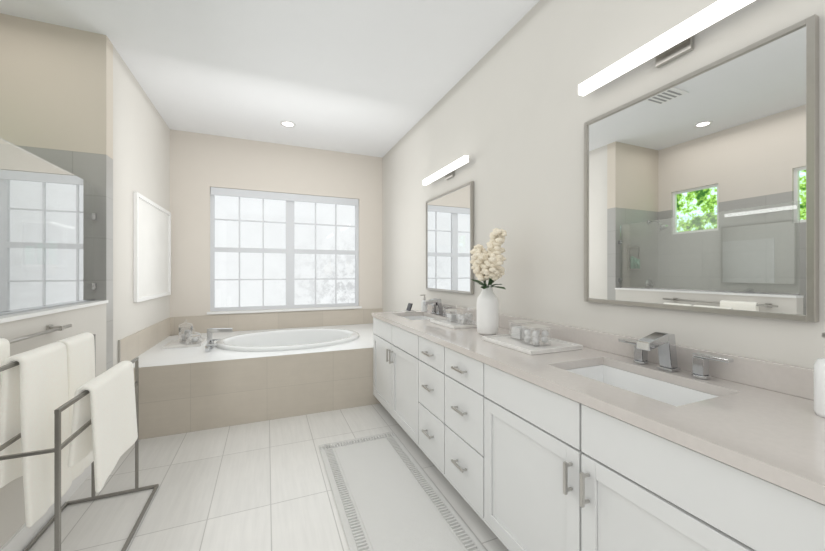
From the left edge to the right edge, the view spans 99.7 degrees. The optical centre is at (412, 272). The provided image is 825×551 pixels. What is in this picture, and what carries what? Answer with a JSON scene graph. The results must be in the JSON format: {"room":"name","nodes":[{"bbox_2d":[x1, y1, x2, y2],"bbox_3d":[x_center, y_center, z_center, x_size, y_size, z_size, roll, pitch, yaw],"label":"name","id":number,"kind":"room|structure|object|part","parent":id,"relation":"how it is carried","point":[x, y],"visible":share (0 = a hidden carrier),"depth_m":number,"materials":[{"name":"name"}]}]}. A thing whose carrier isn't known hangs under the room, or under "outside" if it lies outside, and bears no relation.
{"room":"bathroom","nodes":[
{"label":"bathroom","id":0,"kind":"room"},
{"bbox_2d":[0,13,112,370],"bbox_3d":[-2.711,-0.205,2.400,0.990,3.050,0.120,0,0,-23],"label":"wall","id":1,"kind":"structure","parent":0,"point":[56,95],"depth_m":2.45,"materials":[{"name":"paint"}]},
{"bbox_2d":[94,213,96,288],"bbox_3d":[-2.291,-0.152,2.499,0.030,0.545,0.019,0,0,-23],"label":"clips","id":2,"kind":"object","parent":1,"relation":"attached to","point":[95,218],"visible":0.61,"depth_m":2.50,"materials":[{"name":"silver metal"}]},
{"bbox_2d":[0,46,169,547],"bbox_3d":[-2.305,-0.205,2.559,0.120,3.050,3.500,0,0,-23],"label":"wall","id":3,"kind":"structure","parent":0,"point":[141,147],"depth_m":2.82,"materials":[{"name":"paint"}]},
{"bbox_2d":[0,324,71,385],"bbox_3d":[-1.755,0.442,1.526,0.098,0.337,0.970,0,0,-23],"label":"towel rail","id":4,"kind":"object","parent":3,"relation":"attached to","point":[5,348],"visible":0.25,"depth_m":1.54,"materials":[{"name":"white fabric"}]},
{"bbox_2d":[0,338,10,385],"bbox_3d":[-1.674,0.443,1.334,0.101,0.339,0.295,0,0,-23],"label":"towel","id":5,"kind":"object","parent":4,"relation":"hanging from","point":[4,343],"depth_m":1.44,"materials":[{"name":"white fabric"}]},
{"bbox_2d":[0,464,90,550],"bbox_3d":[-1.380,1.265,0.518,0.014,0.110,4.620,0,0,-23],"label":"baseboard","id":6,"kind":"structure","parent":3,"relation":"attached to","point":[22,537],"depth_m":1.74,"materials":[{"name":"white paint"}]},
{"bbox_2d":[0,300,107,322],"bbox_3d":[-1.955,0.210,1.730,0.137,0.020,1.700,0,0,-23],"label":"cap","id":7,"kind":"object","parent":3,"relation":"on","point":[20,316],"visible":0.78,"depth_m":1.84,"materials":[{"name":"white paint"}]},
{"bbox_2d":[0,137,94,315],"bbox_3d":[-1.965,-0.215,1.718,0.024,0.830,1.675,0,0,-23],"label":"glass","id":8,"kind":"object","parent":7,"relation":"on","point":[55,217],"visible":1,"depth_m":1.94,"materials":[{"name":"clear glass"}]},
{"bbox_2d":[118,340,119,362],"bbox_3d":[-2.308,0.640,2.738,0.014,0.220,0.008,0,0,-23],"label":"trim","id":9,"kind":"structure","parent":3,"relation":"attached to","point":[118,351],"depth_m":2.73,"materials":[{"name":"silver metal"}]},
{"bbox_2d":[120,317,170,361],"bbox_3d":[-2.613,0.642,3.464,0.012,0.215,1.568,0,0,-23],"label":"tile","id":10,"kind":"structure","parent":3,"relation":"attached to","point":[135,345],"depth_m":3.26,"materials":[{"name":"beige tile"}]},
{"bbox_2d":[133,192,170,301],"bbox_3d":[-2.652,-0.225,3.584,0.030,0.973,1.160,0,0,-23],"label":"framed art","id":11,"kind":"object","parent":3,"relation":"attached to","point":[151,249],"visible":1,"depth_m":3.46,"materials":[{"name":"white paint"}]},
{"bbox_2d":[162,320,206,348],"bbox_3d":[-2.373,0.622,3.641,0.333,0.255,0.353,0,0,-23],"label":"tray","id":12,"kind":"object","parent":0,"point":[186,341],"visible":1,"depth_m":3.64,"materials":[{"name":"stone"}]},
{"bbox_3d":[-2.420,0.533,3.714,0.133,0.078,0.133,0,0,-23],"label":"jar tub lid","id":13,"kind":"part","parent":12,"relation":"part of","materials":[{"name":"clear glass"}]},
{"bbox_3d":[-2.278,0.618,3.621,0.143,0.078,0.143,0,0,-23],"label":"jar tub lid","id":14,"kind":"part","parent":12,"relation":"part of","materials":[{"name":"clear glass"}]},
{"bbox_2d":[29,403,508,550],"bbox_3d":[-0.875,1.370,1.639,3.790,0.100,6.540,0,0,-23],"label":"floor","id":15,"kind":"structure","parent":0,"point":[260,486],"depth_m":2.07,"materials":[{"name":"tile"}]},
{"bbox_2d":[0,332,158,550],"bbox_3d":[-1.602,0.825,1.661,0.441,0.987,0.876,0,0,-23],"label":"towel rack","id":16,"kind":"object","parent":15,"relation":"on","point":[67,416],"visible":1,"depth_m":1.53,"materials":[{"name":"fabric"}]},
{"bbox_2d":[0,342,71,527],"bbox_3d":[-1.648,0.694,1.532,0.111,0.726,0.343,0,0,-23],"label":"towel","id":17,"kind":"object","parent":16,"relation":"hanging from","point":[38,382],"depth_m":1.45,"materials":[{"name":"white fabric"}]},
{"bbox_2d":[47,332,96,483],"bbox_3d":[-1.767,0.694,1.815,0.120,0.726,0.300,0,0,-23],"label":"towel","id":18,"kind":"object","parent":16,"relation":"hanging from","point":[80,348],"depth_m":1.78,"materials":[{"name":"white fabric"}]},
{"bbox_2d":[67,360,137,492],"bbox_3d":[-1.506,0.724,1.722,0.120,0.476,0.521,0,0,-23],"label":"towel","id":19,"kind":"object","parent":16,"relation":"hanging from","point":[106,411],"depth_m":1.60,"materials":[{"name":"white fabric"}]},
{"bbox_2d":[133,323,379,439],"bbox_3d":[-1.372,0.934,3.955,2.677,0.771,1.617,0,0,-23],"label":"tub deck","id":20,"kind":"object","parent":15,"relation":"on","point":[222,377],"visible":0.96,"depth_m":3.15,"materials":[{"name":"tile"}]},
{"bbox_2d":[319,432,485,550],"bbox_3d":[-0.090,1.310,1.919,0.595,0.018,1.810,0,0,-23],"label":"bath rug","id":21,"kind":"object","parent":15,"relation":"on","point":[387,495],"visible":1,"depth_m":1.98,"materials":[{"name":"white fabric"}]},
{"bbox_2d":[372,298,824,550],"bbox_3d":[0.500,0.781,2.099,0.654,1.075,3.246,0,0,-23],"label":"vanity unit","id":22,"kind":"object","parent":15,"relation":"on","point":[605,441],"visible":0.96,"depth_m":1.23,"materials":[{"name":"wood"}]},
{"bbox_2d":[402,303,415,311],"bbox_3d":[-0.039,0.357,3.566,0.120,0.084,0.100,0,0,-23],"label":"frame","id":23,"kind":"object","parent":22,"relation":"on","point":[409,307],"visible":1,"depth_m":3.55,"materials":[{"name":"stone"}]},
{"bbox_2d":[420,295,426,311],"bbox_3d":[0.116,0.312,3.566,0.077,0.174,0.061,0,0,-23],"label":"soap dispenser","id":24,"kind":"object","parent":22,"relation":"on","point":[424,308],"visible":0.96,"depth_m":3.54,"materials":[{"name":"white ceramic"}]},
{"bbox_2d":[423,298,451,316],"bbox_3d":[0.201,0.322,3.303,0.190,0.155,0.420,0,0,-23],"label":"faucet","id":25,"kind":"object","parent":22,"relation":"on","point":[438,309],"depth_m":3.30,"materials":[{"name":"silver metal"}]},
{"bbox_2d":[430,305,476,328],"bbox_3d":[0.346,0.326,2.697,0.283,0.147,0.393,0,0,-23],"label":"tray","id":26,"kind":"object","parent":22,"relation":"on","point":[458,320],"depth_m":2.63,"materials":[{"name":"stone"}]},
{"bbox_2d":[445,310,460,322],"bbox_3d":[0.321,0.344,2.757,0.090,0.080,0.090,0,0,-23],"label":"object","id":27,"kind":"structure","parent":26,"relation":"on","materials":[{"name":"clear glass"}]},
{"bbox_3d":[0.321,0.298,2.757,0.096,0.012,0.096,0,0,-23],"label":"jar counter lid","id":28,"kind":"part","parent":26,"relation":"part of","materials":[{"name":"clear glass"}]},
{"bbox_3d":[0.398,0.258,2.627,0.106,0.012,0.106,0,0,-23],"label":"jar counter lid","id":29,"kind":"part","parent":26,"relation":"part of","materials":[{"name":"clear glass"}]},
{"bbox_2d":[456,306,474,324],"bbox_3d":[0.398,0.324,2.627,0.100,0.120,0.100,0,0,-23],"label":"glass jar","id":30,"kind":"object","parent":26,"relation":"on","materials":[{"name":"clear glass"}]},
{"bbox_2d":[470,228,506,334],"bbox_3d":[0.482,0.057,2.271,0.234,0.685,0.344,0,0,-23],"label":"vase","id":31,"kind":"object","parent":22,"relation":"on","point":[486,266],"visible":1,"depth_m":2.21,"materials":[{"name":"white ceramic"}]},
{"bbox_2d":[482,319,582,354],"bbox_3d":[0.651,0.341,1.941,0.343,0.117,0.423,0,0,-23],"label":"tray","id":32,"kind":"object","parent":22,"relation":"on","point":[523,339],"depth_m":1.87,"materials":[{"name":"stone"}]},
{"bbox_2d":[508,321,533,340],"bbox_3d":[0.635,0.339,2.032,0.100,0.090,0.100,0,0,-23],"label":"glass jar","id":33,"kind":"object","parent":32,"relation":"on","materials":[{"name":"clear glass"}]},
{"bbox_3d":[0.635,0.288,2.032,0.106,0.012,0.106,0,0,-23],"label":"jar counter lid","id":34,"kind":"part","parent":32,"relation":"part of","materials":[{"name":"clear glass"}]},
{"bbox_2d":[521,326,551,346],"bbox_3d":[0.667,0.342,1.878,0.110,0.085,0.110,0,0,-23],"label":"glass jar","id":35,"kind":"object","parent":32,"relation":"on","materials":[{"name":"clear glass"}]},
{"bbox_3d":[0.667,0.293,1.878,0.116,0.012,0.116,0,0,-23],"label":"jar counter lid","id":36,"kind":"part","parent":32,"relation":"part of","materials":[{"name":"clear glass"}]},
{"bbox_2d":[618,331,733,379],"bbox_3d":[0.994,0.322,1.407,0.190,0.155,0.420,0,0,-23],"label":"faucet","id":37,"kind":"object","parent":22,"relation":"on","point":[665,342],"depth_m":1.40,"materials":[{"name":"silver metal"}]},
{"bbox_2d":[813,333,824,417],"bbox_3d":[1.160,0.281,0.956,0.105,0.236,0.083,0,0,-23],"label":"soap dispenser","id":38,"kind":"object","parent":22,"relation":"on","point":[819,386],"visible":1,"depth_m":0.97,"materials":[{"name":"white ceramic"}]},
{"bbox_2d":[0,0,539,156],"bbox_3d":[-0.875,-1.780,1.639,3.790,0.100,6.540,0,0,-23],"label":"ceiling","id":39,"kind":"structure","parent":0,"point":[378,78],"depth_m":2.79,"materials":[{"name":"paint"}]},
{"bbox_2d":[280,121,295,126],"bbox_3d":[-1.447,-1.726,4.045,0.170,0.006,0.170,0,0,-23],"label":"recessed light","id":40,"kind":"object","parent":39,"relation":"in","point":[287,123],"visible":1,"depth_m":4.05,"materials":[{"name":"white paint"}]},
{"bbox_2d":[170,129,381,335],"bbox_3d":[-1.767,-0.205,4.745,2.800,3.050,0.120,0,0,-23],"label":"wall","id":41,"kind":"structure","parent":0,"point":[201,164],"depth_m":4.51,"materials":[{"name":"paint"}]},
{"bbox_2d":[171,308,382,334],"bbox_3d":[-1.687,0.642,4.708,2.680,0.215,0.012,0,0,-23],"label":"tile","id":42,"kind":"structure","parent":41,"relation":"attached to","point":[247,322],"depth_m":4.64,"materials":[{"name":"beige tile"}]},
{"bbox_2d":[210,187,358,311],"bbox_3d":[-1.681,-0.295,4.778,1.905,1.570,0.054,0,0,-23],"label":"window","id":43,"kind":"structure","parent":41,"relation":"in","point":[290,251],"depth_m":4.75,"materials":[{"name":"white glass"}]},
{"bbox_2d":[211,187,357,205],"bbox_3d":[-1.665,-1.028,4.740,1.885,0.095,0.026,0,0,-23],"label":"window valance","id":44,"kind":"object","parent":41,"relation":"attached to","point":[275,196],"visible":0.93,"depth_m":4.68,"materials":[{"name":"white wood"}]},
{"bbox_2d":[207,306,361,314],"bbox_3d":[-1.653,0.505,4.713,1.965,0.030,0.032,0,0,-23],"label":"window sill","id":45,"kind":"structure","parent":41,"relation":"in","point":[278,310],"depth_m":4.65,"materials":[{"name":"white paint"}]},
{"bbox_2d":[382,0,824,368],"bbox_3d":[0.818,-0.205,2.347,0.120,3.050,6.540,0,0,-23],"label":"wall","id":46,"kind":"structure","parent":0,"point":[511,112],"depth_m":2.11,"materials":[{"name":"paint"}]},
{"bbox_2d":[423,155,469,184],"bbox_3d":[0.314,-0.928,3.264,0.100,0.077,0.840,0,0,-23],"label":"vanity light","id":47,"kind":"object","parent":46,"relation":"attached to","point":[447,171],"visible":1,"depth_m":3.20,"materials":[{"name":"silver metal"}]},
{"bbox_2d":[426,181,473,293],"bbox_3d":[0.328,-0.292,3.327,0.030,0.949,0.905,0,0,-23],"label":"mirror","id":48,"kind":"object","parent":46,"relation":"attached to","point":[449,231],"visible":1,"depth_m":3.23,"materials":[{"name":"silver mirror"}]},
{"bbox_2d":[427,301,824,465],"bbox_3d":[0.793,0.352,2.221,0.020,0.094,3.246,0,0,-23],"label":"backsplash","id":49,"kind":"structure","parent":46,"relation":"attached to","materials":[{"name":"stone"}]},
{"bbox_2d":[578,0,756,95],"bbox_3d":[1.069,-0.944,1.458,0.100,0.077,0.825,0,0,-23],"label":"wall light","id":50,"kind":"object","parent":46,"relation":"attached to","point":[674,43],"visible":1,"depth_m":1.44,"materials":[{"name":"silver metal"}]},
{"bbox_2d":[584,14,818,321],"bbox_3d":[1.100,-0.326,1.481,0.030,0.962,0.855,0,0,-23],"label":"mirror","id":51,"kind":"object","parent":46,"relation":"attached to","point":[701,189],"visible":0.98,"depth_m":1.32,"materials":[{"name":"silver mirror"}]},
{"label":"outside","id":52,"kind":"structure","parent":0,"visible":0},
{"bbox_2d":[215,195,354,307],"bbox_3d":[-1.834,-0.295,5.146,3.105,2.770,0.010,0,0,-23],"label":"window glass","id":53,"kind":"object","parent":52,"point":[275,214],"depth_m":5.09,"materials":[{"name":"glass"}]}
]}

